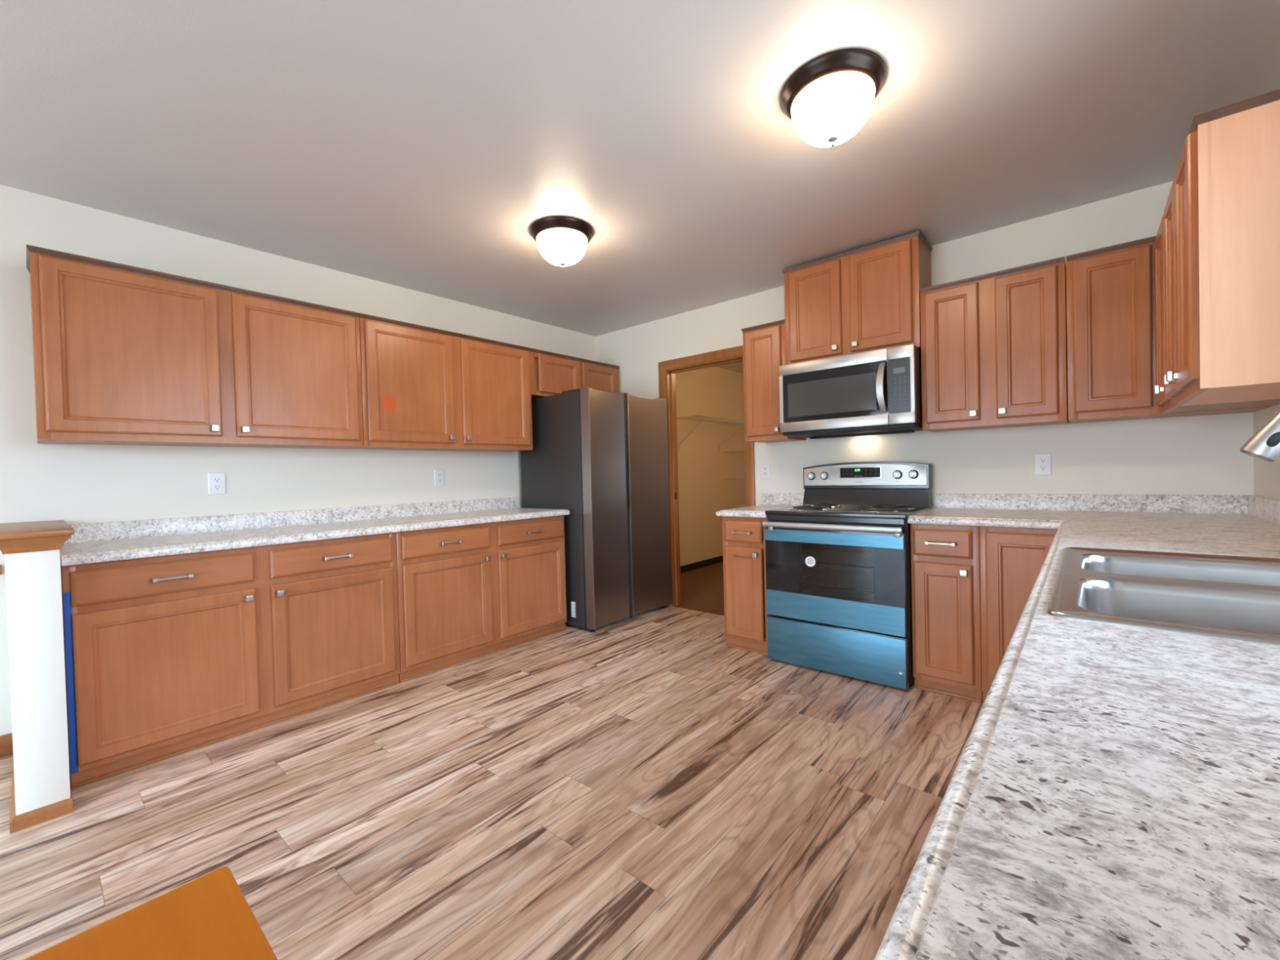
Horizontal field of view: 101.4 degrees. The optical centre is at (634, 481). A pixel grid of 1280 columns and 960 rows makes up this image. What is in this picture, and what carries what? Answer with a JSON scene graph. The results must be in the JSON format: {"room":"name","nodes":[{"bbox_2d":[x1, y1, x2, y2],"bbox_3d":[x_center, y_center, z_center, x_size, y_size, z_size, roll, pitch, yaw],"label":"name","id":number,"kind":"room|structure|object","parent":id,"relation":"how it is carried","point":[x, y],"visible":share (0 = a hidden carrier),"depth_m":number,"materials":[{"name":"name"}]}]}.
{"room":"kitchen","nodes":[
{"label":"kitchen","id":0,"kind":"room"},
{"bbox_2d":[4,549,70,815],"bbox_3d":[-2.315,0.696,2.030,0.790,0.917,0.123,-1,1,41],"label":"wall","id":1,"kind":"structure","parent":0,"point":[33,589],"depth_m":1.77,"materials":[{"name":"white paint"}]},
{"bbox_2d":[0,534,71,554],"bbox_3d":[-2.316,0.214,2.012,0.819,0.051,0.183,-1,1,41],"label":"trim","id":2,"kind":"structure","parent":1,"relation":"on","point":[47,543],"depth_m":1.75,"materials":[{"name":"brown wood"}]},
{"bbox_2d":[0,520,74,539],"bbox_3d":[-2.315,0.180,2.003,0.834,0.020,0.202,-1,1,41],"label":"trim","id":3,"kind":"structure","parent":1,"relation":"attached to","point":[10,531],"depth_m":1.82,"materials":[{"name":"brown wood"}]},
{"bbox_2d":[9,758,73,834],"bbox_3d":[-2.302,1.130,2.028,0.803,0.048,0.141,-1,1,41],"label":"baseboard","id":4,"kind":"structure","parent":1,"relation":"attached to","point":[44,814],"depth_m":1.77,"materials":[{"name":"brown wood"}]},
{"bbox_2d":[0,184,746,735],"bbox_3d":[-1.477,-0.104,3.693,0.140,2.423,10.070,-1,1,41],"label":"wall","id":5,"kind":"structure","parent":0,"point":[71,483],"depth_m":2.87,"materials":[{"name":"white paint"}]},
{"bbox_2d":[0,564,2,574],"bbox_3d":[-3.651,0.413,1.075,0.022,0.040,3.000,-1,1,41],"label":"trim","id":6,"kind":"structure","parent":5,"relation":"attached to","point":[1,568],"depth_m":2.20,"materials":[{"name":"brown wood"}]},
{"bbox_2d":[0,733,13,757],"bbox_3d":[-3.631,1.158,1.093,0.014,0.090,3.010,-1,1,41],"label":"baseboard","id":7,"kind":"structure","parent":5,"relation":"attached to","point":[6,740],"depth_m":2.21,"materials":[{"name":"brown wood"}]},
{"bbox_2d":[26,244,363,448],"bbox_3d":[-2.090,-0.571,2.641,0.350,0.768,1.256,-1,1,41],"label":"upper cabinet","id":8,"kind":"object","parent":5,"relation":"attached to","point":[123,354],"visible":1,"depth_m":2.42,"materials":[{"name":"brown wood"}]},
{"bbox_2d":[208,472,226,494],"bbox_3d":[-2.205,0.010,2.765,0.009,0.116,0.072,-1,1,41],"label":"wall outlet","id":9,"kind":"object","parent":5,"relation":"attached to","point":[216,481],"visible":1,"depth_m":2.76,"materials":[{"name":"white plastic"}]},
{"bbox_2d":[213,484,221,489],"bbox_3d":[-2.203,0.030,2.763,0.003,0.027,0.034,-1,1,41],"label":"receptacle","id":10,"kind":"object","parent":9,"relation":"attached to","point":[215,486],"depth_m":2.76,"materials":[{"name":"grey plastic"}]},
{"bbox_2d":[213,477,221,482],"bbox_3d":[-2.204,-0.010,2.763,0.003,0.027,0.034,-1,1,41],"label":"receptacle","id":11,"kind":"object","parent":9,"relation":"attached to","point":[215,479],"depth_m":2.76,"materials":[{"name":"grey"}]},
{"bbox_2d":[64,497,516,543],"bbox_3d":[-1.765,0.201,3.263,0.020,0.085,2.478,-1,1,41],"label":"backsplash","id":12,"kind":"structure","parent":5,"relation":"attached to","point":[96,531],"depth_m":2.90,"materials":[{"name":"stone"}]},
{"bbox_2d":[344,312,533,451],"bbox_3d":[-1.279,-0.607,3.581,0.350,0.768,1.224,-1,1,41],"label":"upper cabinet","id":13,"kind":"object","parent":5,"relation":"attached to","point":[424,388],"visible":0.97,"depth_m":3.40,"materials":[{"name":"brown wood"}]},
{"bbox_2d":[434,469,444,485],"bbox_3d":[-1.385,-0.029,3.715,0.009,0.116,0.072,-1,1,41],"label":"wall outlet","id":14,"kind":"object","parent":5,"relation":"attached to","point":[438,473],"visible":1,"depth_m":3.71,"materials":[{"name":"white plastic"}]},
{"bbox_2d":[529,347,619,399],"bbox_3d":[-0.571,-0.847,4.424,0.324,0.349,0.987,-1,1,41],"label":"upper cabinet","id":15,"kind":"object","parent":5,"relation":"attached to","point":[551,373],"visible":0.7,"depth_m":4.21,"materials":[{"name":"brown wood"}]},
{"bbox_2d":[680,555,723,573],"bbox_3d":[0.845,0.971,6.249,0.012,0.075,3.230,-1,1,41],"label":"baseboard","id":16,"kind":"structure","parent":5,"relation":"attached to","point":[706,562],"depth_m":6.17,"materials":[{"name":"black wood"}]},
{"bbox_2d":[676,414,743,450],"bbox_3d":[1.276,-0.568,6.519,0.340,0.352,2.133,-1,1,41],"label":"wire shelf","id":17,"kind":"object","parent":5,"relation":"attached to","point":[713,419],"visible":0.56,"depth_m":6.10,"materials":[{"name":"beige"}]},
{"bbox_2d":[722,450,744,452],"bbox_3d":[1.605,-0.380,6.896,0.340,0.037,1.143,-1,1,41],"label":"wire shelf","id":18,"kind":"object","parent":5,"relation":"attached to","point":[731,451],"visible":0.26,"depth_m":6.64,"materials":[{"name":"beige"}]},
{"bbox_2d":[726,504,746,507],"bbox_3d":[1.623,0.315,6.907,0.340,0.037,1.143,-1,1,41],"label":"wire shelf","id":19,"kind":"object","parent":5,"relation":"attached to","point":[740,505],"visible":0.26,"depth_m":6.61,"materials":[{"name":"beige"}]},
{"bbox_2d":[0,561,983,959],"bbox_3d":[0.159,1.145,2.406,4.275,0.120,10.190,-1,1,41],"label":"floor","id":20,"kind":"structure","parent":0,"point":[646,785],"depth_m":1.75,"materials":[{"name":"wood"}]},
{"bbox_2d":[23,866,277,959],"bbox_3d":[-0.550,0.780,0.006,0.554,0.720,1.012,-1,1,41],"label":"table","id":21,"kind":"object","parent":20,"relation":"on","point":[208,917],"visible":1,"depth_m":0.48,"materials":[{"name":"orange wood"}]},
{"bbox_2d":[60,532,399,789],"bbox_3d":[-1.911,0.715,2.589,0.655,0.840,1.238,-1,1,41],"label":"base cabinet","id":22,"kind":"object","parent":20,"relation":"on","point":[179,654],"visible":0.88,"depth_m":2.28,"materials":[{"name":"brown wood"}]},
{"bbox_2d":[62,591,78,773],"bbox_3d":[-2.101,0.749,1.951,0.002,0.678,0.020,-1,1,41],"label":"tape","id":23,"kind":"object","parent":22,"relation":"attached to","point":[67,596],"visible":1,"depth_m":1.95,"materials":[{"name":"blue plastic"}]},
{"bbox_2d":[60,497,569,566],"bbox_3d":[-1.526,0.217,3.057,0.650,0.122,2.478,-1,1,41],"label":"countertop","id":24,"kind":"structure","parent":22,"relation":"on","point":[109,541],"depth_m":2.71,"materials":[{"name":"stone"}]},
{"bbox_2d":[395,515,566,683],"bbox_3d":[-1.106,0.680,3.521,0.655,0.840,1.220,-1,1,41],"label":"base cabinet","id":25,"kind":"object","parent":20,"relation":"on","point":[468,593],"visible":0.86,"depth_m":3.23,"materials":[{"name":"brown wood"}]},
{"bbox_2d":[520,386,671,631],"bbox_3d":[-0.308,0.195,4.282,0.794,1.747,0.906,-1,1,41],"label":"refrigerator","id":26,"kind":"object","parent":20,"relation":"on","point":[601,457],"visible":0.88,"depth_m":3.92,"materials":[{"name":"grey metal"}]},
{"bbox_2d":[722,516,768,654],"bbox_3d":[0.874,0.630,3.471,0.322,0.840,0.665,-1,1,41],"label":"base cabinet","id":27,"kind":"object","parent":20,"relation":"on","point":[744,543],"visible":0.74,"depth_m":3.25,"materials":[{"name":"brown wood"}]},
{"bbox_2d":[715,493,804,518],"bbox_3d":[0.863,0.149,3.479,0.348,0.122,0.650,-1,1,41],"label":"countertop","id":28,"kind":"structure","parent":27,"relation":"on","point":[770,500],"depth_m":3.62,"materials":[{"name":"stone"}]},
{"bbox_2d":[762,461,933,689],"bbox_3d":[1.268,0.463,3.097,0.776,1.166,0.713,-1,1,41],"label":"range","id":29,"kind":"object","parent":20,"relation":"on","point":[838,562],"visible":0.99,"depth_m":2.94,"materials":[{"name":"black"}]},
{"bbox_2d":[762,520,907,637],"bbox_3d":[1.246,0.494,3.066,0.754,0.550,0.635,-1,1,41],"label":"door","id":30,"kind":"structure","parent":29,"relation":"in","point":[845,575],"depth_m":2.90,"materials":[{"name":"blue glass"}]},
{"bbox_2d":[764,503,931,519],"bbox_3d":[1.248,0.165,3.070,0.766,0.040,0.568,-1,1,41],"label":"cooktop","id":31,"kind":"object","parent":29,"relation":"in","point":[806,511],"depth_m":2.95,"materials":[{"name":"black glass"}]},
{"bbox_2d":[910,524,982,702],"bbox_3d":[1.693,0.620,2.763,0.291,0.840,0.665,-1,1,41],"label":"base cabinet","id":32,"kind":"object","parent":20,"relation":"on","point":[945,574],"visible":0.84,"depth_m":2.54,"materials":[{"name":"brown wood"}]},
{"bbox_2d":[979,526,1057,703],"bbox_3d":[2.162,0.614,2.365,0.936,0.840,0.654,-1,1,41],"label":"base cabinet","id":33,"kind":"object","parent":20,"relation":"on","point":[1011,560],"visible":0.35,"depth_m":2.39,"materials":[{"name":"brown wood"}]},
{"bbox_3d":[0.483,0.691,0.212,0.655,0.840,1.078,-1,1,41],"label":"base cabinet","id":34,"kind":"object","parent":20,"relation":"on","visible":0},
{"bbox_2d":[874,493,1279,959],"bbox_3d":[1.073,0.177,1.336,1.234,0.122,3.620,-1,1,41],"label":"countertop","id":35,"kind":"structure","parent":34,"relation":"on","point":[1113,792],"depth_m":0.40,"materials":[{"name":"stone"}]},
{"bbox_2d":[1046,546,1279,644],"bbox_3d":[1.167,0.292,0.996,0.564,0.193,0.874,-1,1,41],"label":"sink","id":36,"kind":"object","parent":35,"relation":"in","point":[1237,597],"visible":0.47,"depth_m":1.05,"materials":[{"name":"silver metal"}]},
{"bbox_2d":[1240,410,1279,462],"bbox_3d":[1.258,-0.021,0.909,0.128,0.433,0.258,-2,1,-26],"label":"kitchen faucet","id":37,"kind":"object","parent":35,"relation":"on","point":[1264,444],"visible":1,"depth_m":0.97,"materials":[{"name":"silver metal"}]},
{"bbox_2d":[0,0,1279,373],"bbox_3d":[0.094,-1.386,2.367,4.275,0.100,10.190,-1,1,41],"label":"ceiling","id":38,"kind":"structure","parent":0,"point":[419,145],"depth_m":1.93,"materials":[{"name":"white paint"}]},
{"bbox_2d":[529,215,593,268],"bbox_3d":[-0.385,-1.231,2.783,0.336,0.196,0.336,-1,1,41],"label":"ceiling light","id":39,"kind":"object","parent":38,"relation":"attached to","point":[562,241],"visible":1,"depth_m":2.69,"materials":[{"name":"white glass"}]},
{"bbox_2d":[780,48,886,146],"bbox_3d":[0.674,-1.243,1.786,0.336,0.196,0.336,-1,1,41],"label":"ceiling light","id":40,"kind":"object","parent":38,"relation":"attached to","point":[828,99],"visible":1,"depth_m":1.70,"materials":[{"name":"white glass"}]},
{"bbox_2d":[595,181,1253,508],"bbox_3d":[1.227,-0.173,3.662,4.275,2.423,0.120,-1,1,41],"label":"wall","id":41,"kind":"structure","parent":0,"point":[1195,455],"depth_m":2.83,"materials":[{"name":"white paint"}]},
{"bbox_2d":[666,355,746,606],"bbox_3d":[0.603,0.048,4.209,0.740,1.995,0.120,-1,1,41],"label":"door frame","id":42,"kind":"structure","parent":41,"relation":"in","point":[670,373],"depth_m":4.42,"materials":[{"name":"brown wood"}]},
{"bbox_2d":[657,345,755,606],"bbox_3d":[0.557,0.017,4.157,0.872,2.061,0.017,-1,1,41],"label":"trim","id":43,"kind":"structure","parent":41,"relation":"attached to","point":[737,351],"depth_m":4.02,"materials":[{"name":"brown wood"}]},
{"bbox_2d":[760,462,770,479],"bbox_3d":[0.953,-0.077,3.817,0.072,0.116,0.009,-1,1,41],"label":"wall outlet","id":44,"kind":"object","parent":41,"relation":"attached to","point":[765,467],"visible":1,"depth_m":3.81,"materials":[{"name":"white plastic"}]},
{"bbox_2d":[763,466,767,475],"bbox_3d":[0.951,-0.077,3.815,0.034,0.068,0.002,-1,1,41],"label":"receptacle","id":45,"kind":"object","parent":44,"relation":"attached to","point":[765,468],"depth_m":3.81,"materials":[{"name":"grey plastic"}]},
{"bbox_2d":[741,319,806,442],"bbox_3d":[0.943,-0.663,3.578,0.314,0.768,0.344,-1,1,41],"label":"upper cabinet","id":46,"kind":"object","parent":41,"relation":"attached to","point":[763,344],"visible":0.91,"depth_m":3.48,"materials":[{"name":"brown wood"}]},
{"bbox_2d":[761,493,804,505],"bbox_3d":[1.063,0.122,3.722,0.334,0.085,0.020,-1,1,41],"label":"backsplash","id":47,"kind":"structure","parent":41,"relation":"attached to","point":[792,499],"depth_m":3.72,"materials":[{"name":"stone"}]},
{"bbox_2d":[782,231,932,364],"bbox_3d":[1.344,-1.051,3.211,0.793,0.625,0.352,-1,1,41],"label":"upper cabinet","id":48,"kind":"object","parent":41,"relation":"attached to","point":[865,299],"visible":0.9,"depth_m":3.05,"materials":[{"name":"brown wood"}]},
{"bbox_2d":[778,343,922,439],"bbox_3d":[1.321,-0.507,3.172,0.762,0.451,0.473,-1,1,41],"label":"microwave","id":49,"kind":"object","parent":48,"relation":"attached to","point":[878,392],"visible":0.99,"depth_m":2.99,"materials":[{"name":"grey metal"}]},
{"bbox_2d":[919,256,1068,431],"bbox_3d":[1.884,-0.675,2.765,0.613,0.768,0.344,-1,1,41],"label":"upper cabinet","id":50,"kind":"object","parent":41,"relation":"attached to","point":[993,345],"visible":0.98,"depth_m":2.64,"materials":[{"name":"brown wood"}]},
{"bbox_2d":[1034,453,1051,475],"bbox_3d":[2.162,-0.092,2.772,0.072,0.116,0.009,-1,1,41],"label":"wall outlet","id":51,"kind":"object","parent":41,"relation":"attached to","point":[1042,461],"visible":1,"depth_m":2.77,"materials":[{"name":"white plastic"}]},
{"bbox_2d":[1039,457,1046,462],"bbox_3d":[2.160,-0.112,2.770,0.034,0.027,0.003,-1,1,41],"label":"receptacle","id":52,"kind":"object","parent":51,"relation":"attached to","point":[1041,460],"depth_m":2.77,"materials":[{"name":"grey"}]},
{"bbox_2d":[1039,465,1047,471],"bbox_3d":[2.161,-0.072,2.771,0.034,0.027,0.003,-1,1,41],"label":"receptacle","id":53,"kind":"object","parent":51,"relation":"attached to","point":[1042,468],"depth_m":2.77,"materials":[{"name":"grey plastic"}]},
{"bbox_2d":[1066,235,1270,423],"bbox_3d":[2.361,-0.681,2.370,0.617,0.768,0.319,-1,1,41],"label":"upper cabinet","id":54,"kind":"object","parent":41,"relation":"attached to","point":[1110,291],"visible":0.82,"depth_m":2.36,"materials":[{"name":"brown wood"}]},
{"bbox_2d":[1253,404,1279,500],"bbox_3d":[0.565,-0.095,-0.284,0.120,2.423,6.720,-1,1,41],"label":"wall","id":55,"kind":"structure","parent":0,"point":[1266,473],"depth_m":2.14,"materials":[{"name":"white paint"}]},
{"bbox_2d":[935,493,1279,524],"bbox_3d":[1.073,0.158,1.336,1.234,0.085,3.620,-1,1,41],"label":"backsplash","id":56,"kind":"structure","parent":55,"relation":"attached to","point":[1264,508],"depth_m":2.56,"materials":[{"name":"stone"}]},
{"bbox_2d":[1153,213,1279,413],"bbox_3d":[2.232,-0.672,2.018,0.350,0.768,0.354,-1,1,41],"label":"upper cabinet","id":57,"kind":"object","parent":55,"relation":"attached to","point":[1159,389],"visible":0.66,"depth_m":2.09,"materials":[{"name":"brown wood"}]},
{"bbox_2d":[1163,88,1279,406],"bbox_3d":[1.904,-0.658,1.638,0.350,0.768,0.646,-1,1,41],"label":"upper cabinet","id":58,"kind":"object","parent":55,"relation":"attached to","point":[1222,209],"visible":1,"depth_m":1.46,"materials":[{"name":"brown wood"}]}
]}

